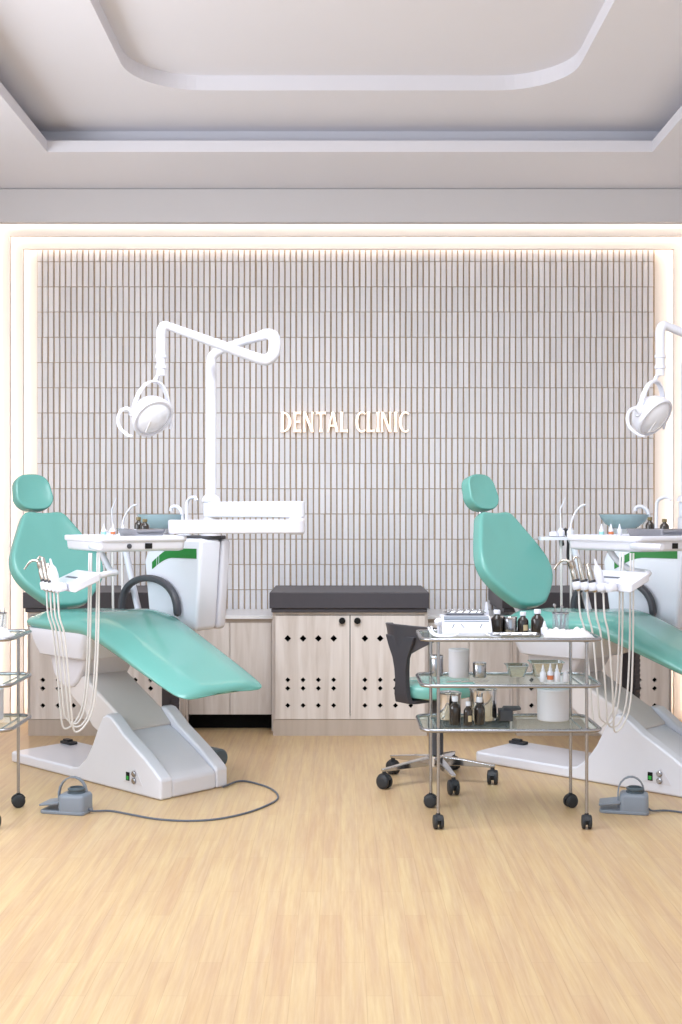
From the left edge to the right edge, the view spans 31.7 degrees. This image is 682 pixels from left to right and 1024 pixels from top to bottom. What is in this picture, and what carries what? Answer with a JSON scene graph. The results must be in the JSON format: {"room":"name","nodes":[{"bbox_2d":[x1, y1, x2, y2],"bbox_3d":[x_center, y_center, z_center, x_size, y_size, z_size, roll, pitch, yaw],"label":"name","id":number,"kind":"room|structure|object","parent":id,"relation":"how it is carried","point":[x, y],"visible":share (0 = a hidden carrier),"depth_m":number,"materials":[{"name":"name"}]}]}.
{"room":"dental clinic","nodes":[
{"label":"dental clinic","id":0,"kind":"room"},
{"bbox_2d":[0,717,681,1023],"bbox_3d":[0.045,1.280,3.225,5.890,0.060,8.450,0,0,0],"label":"floor","id":1,"kind":"structure","parent":0,"point":[339,899],"depth_m":3.94,"materials":[{"name":"brown wood"}]},
{"bbox_2d":[0,629,31,825],"bbox_3d":[-1.663,0.873,4.907,0.726,0.753,0.400,0,0,0],"label":"trolley","id":2,"kind":"object","parent":1,"relation":"on","point":[18,799],"visible":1,"depth_m":5.07,"materials":[{"name":"silver metal"}]},
{"bbox_2d":[0,688,3,719],"bbox_3d":[-1.462,0.792,4.960,0.133,0.132,0.133,0,0,0],"label":"canister","id":3,"kind":"object","parent":2,"relation":"on","point":[1,689],"visible":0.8,"depth_m":4.95,"materials":[{"name":"white plastic"}]},
{"bbox_2d":[0,626,14,637],"bbox_3d":[-1.414,0.480,4.810,0.204,0.039,0.139,0,0,0],"label":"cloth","id":4,"kind":"object","parent":2,"relation":"on","point":[4,633],"visible":1,"depth_m":4.77,"materials":[{"name":"white fabric"}]},
{"bbox_2d":[23,585,189,735],"bbox_3d":[-1.284,0.849,6.984,0.968,0.803,0.638,0,0,0],"label":"storage cabinet","id":5,"kind":"object","parent":1,"relation":"on","point":[42,688],"depth_m":6.70,"materials":[{"name":"brown wood"}]},
{"bbox_2d":[9,474,261,799],"bbox_3d":[-1.058,0.527,5.741,0.580,1.445,1.589,0,0,-45],"label":"dental chair","id":6,"kind":"object","parent":1,"relation":"on","point":[140,746],"visible":0.98,"depth_m":5.56,"materials":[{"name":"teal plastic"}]},
{"bbox_2d":[26,608,261,699],"bbox_3d":[-0.943,0.627,5.600,1.219,0.325,0.534,0,0,43],"label":"seat cushion","id":7,"kind":"object","parent":6,"relation":"on","point":[155,643],"depth_m":5.46,"materials":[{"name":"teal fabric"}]},
{"bbox_2d":[39,776,278,821],"bbox_3d":[-0.705,1.175,5.071,1.022,0.149,0.571,0,0,-32],"label":"foot pedal","id":8,"kind":"object","parent":1,"relation":"on","point":[77,801],"visible":1,"depth_m":4.96,"materials":[{"name":"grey plastic"}]},
{"bbox_2d":[40,495,304,763],"bbox_3d":[-0.960,0.584,5.732,1.144,1.332,1.257,0,0,-33],"label":"dental unit","id":9,"kind":"object","parent":1,"relation":"on","point":[196,566],"visible":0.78,"depth_m":5.80,"materials":[{"name":"white plastic"}]},
{"bbox_2d":[24,553,89,729],"bbox_3d":[-1.247,0.565,5.246,0.296,0.773,0.040,0,0,3],"label":"handpiece","id":10,"kind":"object","parent":9,"relation":"hanging from","point":[39,563],"visible":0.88,"depth_m":5.25,"materials":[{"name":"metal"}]},
{"bbox_2d":[37,553,91,724],"bbox_3d":[-1.202,0.553,5.215,0.237,0.749,0.036,0,0,-10],"label":"handpiece","id":11,"kind":"object","parent":9,"relation":"hanging from","point":[43,561],"visible":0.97,"depth_m":5.21,"materials":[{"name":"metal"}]},
{"bbox_2d":[46,553,97,727],"bbox_3d":[-1.161,0.557,5.186,0.224,0.756,0.038,0,0,-17],"label":"handpiece","id":12,"kind":"object","parent":9,"relation":"hanging from","point":[47,564],"visible":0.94,"depth_m":5.19,"materials":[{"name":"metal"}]},
{"bbox_2d":[49,553,99,732],"bbox_3d":[-1.142,0.565,5.160,0.227,0.773,0.043,0,0,-27],"label":"handpiece","id":13,"kind":"object","parent":9,"relation":"hanging from","point":[53,573],"visible":0.95,"depth_m":5.14,"materials":[{"name":"white plastic"}]},
{"bbox_2d":[101,524,105,535],"bbox_3d":[-1.108,0.084,5.605,0.024,0.056,0.024,0,0,0],"label":"dropper bottle","id":14,"kind":"object","parent":9,"relation":"on","point":[103,531],"visible":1,"depth_m":5.60,"materials":[{"name":"white plastic"}]},
{"bbox_2d":[110,524,115,535],"bbox_3d":[-1.065,0.084,5.602,0.024,0.056,0.024,0,0,0],"label":"dropper bottle","id":15,"kind":"object","parent":9,"relation":"on","point":[112,531],"visible":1,"depth_m":5.59,"materials":[{"name":"white plastic"}]},
{"bbox_2d":[117,528,164,535],"bbox_3d":[-0.904,0.093,5.428,0.156,0.036,0.233,0,0,-32],"label":"tray","id":16,"kind":"object","parent":9,"relation":"on","point":[122,531],"visible":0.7,"depth_m":5.35,"materials":[{"name":"metal"}]},
{"bbox_2d":[134,517,141,528],"bbox_3d":[-0.920,0.066,5.457,0.040,0.086,0.040,0,0,0],"label":"medicine bottle","id":17,"kind":"object","parent":16,"relation":"in","point":[138,523],"visible":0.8,"depth_m":5.44,"materials":[{"name":"orange glass"}]},
{"bbox_2d":[140,519,148,528],"bbox_3d":[-0.878,0.070,5.369,0.040,0.078,0.041,0,0,0],"label":"medicine bottle","id":18,"kind":"object","parent":16,"relation":"in","point":[144,525],"visible":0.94,"depth_m":5.36,"materials":[{"name":"orange glass"}]},
{"bbox_2d":[116,321,280,501],"bbox_3d":[-0.701,-0.471,5.717,0.783,0.839,0.322,0,0,-22],"label":"lamp","id":19,"kind":"object","parent":9,"relation":"on","point":[149,415],"visible":1,"depth_m":5.66,"materials":[{"name":"white plastic"}]},
{"bbox_2d":[186,619,272,730],"bbox_3d":[-0.634,0.930,7.075,0.500,0.640,0.450,0,0,0],"label":"base cabinet","id":20,"kind":"object","parent":1,"relation":"on","point":[248,642],"visible":0.66,"depth_m":6.85,"materials":[{"name":"brown wood"}]},
{"bbox_2d":[225,609,271,618],"bbox_3d":[-0.634,0.600,7.066,0.496,0.018,0.473,0,0,0],"label":"countertop","id":21,"kind":"structure","parent":20,"relation":"on","point":[230,613],"depth_m":6.92,"materials":[{"name":"white stone"}]},
{"bbox_2d":[269,585,428,735],"bbox_3d":[0.046,0.849,6.984,0.888,0.803,0.638,0,0,0],"label":"storage cabinet","id":22,"kind":"object","parent":1,"relation":"on","point":[333,674],"depth_m":6.70,"materials":[{"name":"brown wood"}]},
{"bbox_2d":[376,622,497,794],"bbox_3d":[0.441,0.879,5.560,0.566,0.742,0.584,0,0,0],"label":"stool","id":23,"kind":"object","parent":1,"relation":"on","point":[403,640],"visible":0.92,"depth_m":5.43,"materials":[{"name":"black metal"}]},
{"bbox_2d":[427,619,511,728],"bbox_3d":[0.732,0.930,7.075,0.493,0.640,0.450,0,0,0],"label":"base cabinet","id":24,"kind":"object","parent":1,"relation":"on","point":[495,654],"visible":0.16,"depth_m":6.85,"materials":[{"name":"brown wood"}]},
{"bbox_2d":[427,609,509,618],"bbox_3d":[0.732,0.600,7.066,0.489,0.018,0.473,0,0,0],"label":"countertop","id":25,"kind":"structure","parent":24,"relation":"on","point":[432,613],"depth_m":7.06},
{"bbox_2d":[415,629,601,828],"bbox_3d":[0.675,0.873,4.907,0.726,0.753,0.400,0,0,0],"label":"trolley","id":26,"kind":"object","parent":1,"relation":"on","point":[570,800],"visible":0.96,"depth_m":4.73,"materials":[{"name":"metal"}]},
{"bbox_2d":[430,654,442,676],"bbox_3d":[0.398,0.639,5.000,0.058,0.086,0.058,0,0,0],"label":"jar","id":27,"kind":"object","parent":26,"relation":"on","point":[433,658],"visible":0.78,"depth_m":4.98,"materials":[{"name":"silver metal"}]},
{"bbox_2d":[436,690,461,719],"bbox_3d":[0.449,0.799,4.990,0.105,0.118,0.105,0,0,0],"label":"steel pot","id":28,"kind":"object","parent":26,"relation":"on","point":[446,701],"visible":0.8,"depth_m":4.95,"materials":[{"name":"silver metal"}]},
{"bbox_2d":[449,696,460,724],"bbox_3d":[0.462,0.802,4.860,0.046,0.112,0.046,0,0,0],"label":"medicine bottle","id":29,"kind":"object","parent":26,"relation":"on","point":[454,709],"visible":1,"depth_m":4.84,"materials":[{"name":"brown glass"}]},
{"bbox_2d":[448,648,468,677],"bbox_3d":[0.487,0.625,4.970,0.086,0.116,0.086,0,0,0],"label":"canister","id":30,"kind":"object","parent":26,"relation":"on","point":[458,657],"visible":1,"depth_m":4.93,"materials":[{"name":"white plastic"}]},
{"bbox_2d":[427,614,500,637],"bbox_3d":[0.492,0.460,4.854,0.288,0.079,0.191,0,0,0],"label":"control box","id":31,"kind":"object","parent":26,"relation":"on","point":[448,626],"visible":1,"depth_m":4.81,"materials":[{"name":"white plastic"}]},
{"bbox_2d":[443,611,485,614],"bbox_3d":[0.505,0.414,4.907,0.168,0.012,0.085,0,0,0],"label":"tray","id":32,"kind":"object","parent":31,"relation":"on","point":[445,612],"visible":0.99,"depth_m":4.87,"materials":[{"name":"metal"}]},
{"bbox_2d":[464,701,471,725],"bbox_3d":[0.512,0.811,4.840,0.036,0.094,0.036,0,0,0],"label":"medicine bottle","id":33,"kind":"object","parent":26,"relation":"on","point":[467,711],"visible":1,"depth_m":4.83,"materials":[{"name":"brown glass"}]},
{"bbox_2d":[474,697,484,724],"bbox_3d":[0.561,0.804,4.860,0.044,0.108,0.044,0,0,0],"label":"medicine bottle","id":34,"kind":"object","parent":26,"relation":"on","point":[479,709],"visible":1,"depth_m":4.84,"materials":[{"name":"brown glass"}]},
{"bbox_2d":[473,661,485,677],"bbox_3d":[0.573,0.651,4.960,0.058,0.062,0.058,0,0,0],"label":"jar","id":35,"kind":"object","parent":26,"relation":"on","point":[479,667],"visible":1,"depth_m":4.94,"materials":[{"name":"silver metal"}]},
{"bbox_2d":[469,688,496,721],"bbox_3d":[0.588,0.788,4.970,0.118,0.140,0.118,0,0,0],"label":"steel pot","id":36,"kind":"object","parent":26,"relation":"on","point":[489,695],"visible":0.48,"depth_m":4.93,"materials":[{"name":"silver metal"}]},
{"bbox_2d":[484,602,488,614],"bbox_3d":[0.600,0.435,4.955,0.024,0.130,0.004,0,0,0],"label":"spatula","id":37,"kind":"object","parent":26,"relation":"on","point":[486,605],"visible":0.37,"depth_m":4.95,"materials":[{"name":"white plastic"}]},
{"bbox_2d":[491,609,502,631],"bbox_3d":[0.641,0.451,4.930,0.050,0.098,0.050,0,0,0],"label":"medicine bottle","id":38,"kind":"object","parent":26,"relation":"on","point":[496,620],"visible":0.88,"depth_m":4.91,"materials":[{"name":"brown glass"}]},
{"bbox_2d":[498,706,520,720],"bbox_3d":[0.696,0.831,4.955,0.089,0.055,0.070,0,0,0],"label":"box","id":39,"kind":"object","parent":26,"relation":"on","point":[505,713],"visible":1,"depth_m":4.92,"materials":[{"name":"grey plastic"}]},
{"bbox_2d":[503,615,516,631],"bbox_3d":[0.694,0.464,4.930,0.060,0.072,0.060,0,0,0],"label":"jar","id":40,"kind":"object","parent":26,"relation":"on","point":[509,622],"visible":0.83,"depth_m":4.91,"materials":[{"name":"silver metal"}]},
{"bbox_2d":[504,663,528,676],"bbox_3d":[0.731,0.659,5.000,0.096,0.047,0.108,0,0,0],"label":"steel pan","id":41,"kind":"object","parent":26,"relation":"on","point":[513,669],"visible":1,"depth_m":4.96,"materials":[{"name":"silver metal"}]},
{"bbox_2d":[492,632,542,637],"bbox_3d":[0.696,0.493,4.812,0.216,0.012,0.103,0,0,0],"label":"tray","id":42,"kind":"object","parent":26,"relation":"on","point":[514,634],"visible":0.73,"depth_m":4.77,"materials":[{"name":"metal"}]},
{"bbox_2d":[517,611,528,631],"bbox_3d":[0.748,0.455,4.930,0.045,0.090,0.046,0,0,0],"label":"medicine bottle","id":43,"kind":"object","parent":26,"relation":"on","point":[522,623],"visible":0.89,"depth_m":4.91,"materials":[{"name":"brown glass"}]},
{"bbox_2d":[531,609,543,632],"bbox_3d":[0.806,0.449,4.920,0.052,0.101,0.052,0,0,0],"label":"medicine bottle","id":44,"kind":"object","parent":26,"relation":"on","point":[537,620],"visible":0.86,"depth_m":4.90,"materials":[{"name":"brown glass"}]},
{"bbox_2d":[540,665,545,681],"bbox_3d":[0.813,0.648,4.830,0.025,0.068,0.025,0,0,0],"label":"dropper bottle","id":45,"kind":"object","parent":26,"relation":"on","point":[542,673],"visible":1,"depth_m":4.82,"materials":[{"name":"white plastic"}]},
{"bbox_2d":[541,621,547,633],"bbox_3d":[0.821,0.469,4.840,0.030,0.060,0.030,0,0,0],"label":"dropper bottle","id":46,"kind":"object","parent":26,"relation":"on","point":[544,628],"visible":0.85,"depth_m":4.83,"materials":[{"name":"white plastic"}]},
{"bbox_2d":[527,660,564,676],"bbox_3d":[0.854,0.652,5.000,0.141,0.060,0.108,0,0,0],"label":"steel pan","id":47,"kind":"object","parent":26,"relation":"on","point":[535,665],"visible":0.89,"depth_m":4.96,"materials":[{"name":"silver metal"}]},
{"bbox_2d":[547,664,553,681],"bbox_3d":[0.842,0.646,4.830,0.026,0.072,0.026,0,0,0],"label":"dropper bottle","id":48,"kind":"object","parent":26,"relation":"on","point":[550,675],"visible":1,"depth_m":4.82,"materials":[{"name":"white plastic"}]},
{"bbox_2d":[537,688,568,721],"bbox_3d":[0.876,0.792,4.960,0.133,0.132,0.133,0,0,0],"label":"canister","id":49,"kind":"object","parent":26,"relation":"on","point":[552,703],"visible":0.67,"depth_m":4.90,"materials":[{"name":"white plastic"}]},
{"bbox_2d":[554,665,559,681],"bbox_3d":[0.869,0.648,4.830,0.025,0.068,0.025,0,0,0],"label":"dropper bottle","id":50,"kind":"object","parent":26,"relation":"on","point":[556,673],"visible":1,"depth_m":4.82,"materials":[{"name":"white plastic"}]},
{"bbox_2d":[563,670,568,681],"bbox_3d":[0.906,0.660,4.830,0.027,0.045,0.027,0,0,0],"label":"bottle","id":51,"kind":"object","parent":26,"relation":"on","point":[565,674],"visible":1,"depth_m":4.82,"materials":[{"name":"white plastic"}]},
{"bbox_2d":[542,627,593,637],"bbox_3d":[0.904,0.480,4.810,0.204,0.039,0.139,0,0,0],"label":"cloth","id":52,"kind":"object","parent":26,"relation":"on","point":[576,632],"visible":0.98,"depth_m":4.77,"materials":[{"name":"white fabric"}]},
{"bbox_3d":[0.902,0.456,4.930,0.071,0.087,0.071,0,0,0],"label":"beaker","id":53,"kind":"object","parent":26,"relation":"on","visible":0},
{"bbox_2d":[553,604,558,628],"bbox_3d":[0.883,0.436,4.920,0.028,0.120,0.006,0,0,0],"label":"tool","id":54,"kind":"object","parent":53,"relation":"in","point":[554,605],"visible":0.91,"depth_m":4.92,"materials":[{"name":"metal"}]},
{"bbox_2d":[461,474,681,796],"bbox_3d":[1.267,0.527,5.741,0.580,1.445,1.589,0,0,-45],"label":"dental chair","id":55,"kind":"object","parent":1,"relation":"on","point":[648,747],"visible":0.85,"depth_m":5.67,"materials":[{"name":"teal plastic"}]},
{"bbox_2d":[511,608,681,674],"bbox_3d":[1.382,0.627,5.600,1.219,0.325,0.534,0,0,43],"label":"seat cushion","id":56,"kind":"object","parent":55,"relation":"on","point":[657,640],"depth_m":5.56,"materials":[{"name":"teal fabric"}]},
{"bbox_2d":[488,585,671,735],"bbox_3d":[1.383,0.849,6.984,0.974,0.803,0.638,0,0,0],"label":"storage cabinet","id":57,"kind":"object","parent":1,"relation":"on","point":[655,679],"depth_m":6.70,"materials":[{"name":"brown wood"}]},
{"bbox_2d":[538,495,681,698],"bbox_3d":[1.365,0.584,5.732,1.144,1.332,1.257,0,0,-33],"label":"dental unit","id":58,"kind":"object","parent":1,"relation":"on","point":[657,559],"visible":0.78,"depth_m":5.83,"materials":[{"name":"white plastic"}]},
{"bbox_2d":[553,553,620,727],"bbox_3d":[1.078,0.565,5.246,0.296,0.773,0.040,0,0,3],"label":"handpiece","id":59,"kind":"object","parent":58,"relation":"hanging from","point":[572,565],"visible":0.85,"depth_m":5.25,"materials":[{"name":"grey plastic"}]},
{"bbox_2d":[572,553,623,723],"bbox_3d":[1.123,0.553,5.215,0.237,0.749,0.036,0,0,-10],"label":"handpiece","id":60,"kind":"object","parent":58,"relation":"hanging from","point":[583,578],"visible":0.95,"depth_m":5.21,"materials":[{"name":"grey plastic"}]},
{"bbox_2d":[599,524,603,534],"bbox_3d":[1.217,0.084,5.605,0.024,0.056,0.024,0,0,0],"label":"dropper bottle","id":61,"kind":"object","parent":58,"relation":"on","point":[601,530],"visible":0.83,"depth_m":5.60,"materials":[{"name":"white plastic"}]},
{"bbox_2d":[586,553,631,727],"bbox_3d":[1.164,0.557,5.186,0.224,0.756,0.038,0,0,-17],"label":"handpiece","id":62,"kind":"object","parent":58,"relation":"hanging from","point":[591,578],"visible":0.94,"depth_m":5.18,"materials":[{"name":"grey plastic"}]},
{"bbox_2d":[608,524,613,535],"bbox_3d":[1.260,0.084,5.602,0.024,0.056,0.024,0,0,0],"label":"dropper bottle","id":63,"kind":"object","parent":58,"relation":"on","point":[610,531],"visible":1,"depth_m":5.59,"materials":[{"name":"white plastic"}]},
{"bbox_2d":[594,553,633,732],"bbox_3d":[1.183,0.565,5.160,0.227,0.773,0.043,0,0,-27],"label":"handpiece","id":64,"kind":"object","parent":58,"relation":"hanging from","point":[599,577],"visible":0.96,"depth_m":5.14,"materials":[{"name":"white plastic"}]},
{"bbox_2d":[617,524,621,535],"bbox_3d":[1.304,0.084,5.618,0.023,0.056,0.023,0,0,0],"label":"dropper bottle","id":65,"kind":"object","parent":58,"relation":"on","point":[619,530],"visible":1,"depth_m":5.61,"materials":[{"name":"white plastic"}]},
{"bbox_2d":[625,528,681,535],"bbox_3d":[1.421,0.093,5.428,0.156,0.036,0.233,0,0,-32],"label":"tray","id":66,"kind":"object","parent":58,"relation":"on","point":[632,531],"visible":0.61,"depth_m":5.36,"materials":[{"name":"metal"}]},
{"bbox_2d":[645,517,653,528],"bbox_3d":[1.405,0.066,5.457,0.040,0.086,0.040,0,0,0],"label":"medicine bottle","id":67,"kind":"object","parent":66,"relation":"in","point":[649,525],"visible":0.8,"depth_m":5.44,"materials":[{"name":"orange glass"}]},
{"bbox_2d":[660,519,668,528],"bbox_3d":[1.447,0.070,5.369,0.040,0.078,0.041,0,0,0],"label":"medicine bottle","id":68,"kind":"object","parent":66,"relation":"in","point":[664,525],"visible":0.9,"depth_m":5.36,"materials":[{"name":"orange glass"}]},
{"bbox_2d":[626,321,681,501],"bbox_3d":[1.624,-0.471,5.717,0.783,0.839,0.322,0,0,-22],"label":"lamp","id":69,"kind":"object","parent":58,"relation":"on","point":[651,413],"visible":1,"depth_m":5.55,"materials":[{"name":"white plastic"}]},
{"bbox_2d":[599,776,681,815],"bbox_3d":[1.620,1.175,5.076,1.022,0.149,0.571,0,0,-32],"label":"foot pedal","id":70,"kind":"object","parent":1,"relation":"on","point":[634,800],"visible":1,"depth_m":4.97,"materials":[{"name":"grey plastic"}]},
{"bbox_2d":[0,0,681,130],"bbox_3d":[0.045,-2.050,2.965,5.890,0.071,7.930,0,0,0],"label":"ceiling","id":71,"kind":"structure","parent":0,"point":[63,62],"depth_m":5.73,"materials":[{"name":"white paint"}]},
{"bbox_2d":[0,82,681,188],"bbox_3d":[0.045,-1.893,2.965,5.890,0.059,7.930,0,0,0],"label":"ceiling","id":72,"kind":"structure","parent":0,"point":[28,160],"depth_m":6.42,"materials":[{"name":"white paint"}]},
{"bbox_2d":[0,189,681,224],"bbox_3d":[0.045,-1.876,6.930,5.890,0.418,0.060,0,0,0],"label":"wall","id":73,"kind":"structure","parent":0,"point":[17,206],"depth_m":6.90,"materials":[{"name":"grey paint"}]},
{"bbox_2d":[24,250,672,713],"bbox_3d":[0.045,-0.450,7.383,5.890,3.400,0.134,0,0,0],"label":"wall","id":74,"kind":"structure","parent":0,"point":[42,337],"depth_m":7.32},
{"bbox_2d":[0,225,681,722],"bbox_3d":[0.045,-0.405,7.235,5.880,3.310,0.030,0,0,0],"label":"trim","id":75,"kind":"structure","parent":74,"relation":"attached to","point":[18,244],"depth_m":7.22,"materials":[{"name":"white paint"}]},
{"bbox_2d":[37,250,652,608],"bbox_3d":[0.026,-0.476,7.311,3.752,2.508,0.014,0,0,0],"label":"wall tiles","id":76,"kind":"structure","parent":74,"relation":"attached to","point":[572,291],"depth_m":7.30,"materials":[{"name":"white tile"}]},
{"bbox_2d":[281,411,408,432],"bbox_3d":[0.024,-0.546,7.283,0.777,0.133,0.024,0,0,0],"label":"wall sign","id":77,"kind":"object","parent":76,"relation":"attached to","point":[282,413],"visible":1,"depth_m":7.27,"materials":[{"name":"beige"}]},
{"bbox_2d":[40,131,659,140],"bbox_3d":[0.045,-1.968,2.965,5.890,0.092,7.930,0,0,0],"label":"trim","id":78,"kind":"structure","parent":0,"point":[49,135],"depth_m":6.35,"materials":[{"name":"white paint"}]},
{"bbox_2d":[99,0,604,75],"bbox_3d":[0.045,-2.118,3.165,5.890,0.065,8.330,0,0,0],"label":"ceiling","id":79,"kind":"structure","parent":0,"point":[187,37],"depth_m":5.26,"materials":[{"name":"white paint"}]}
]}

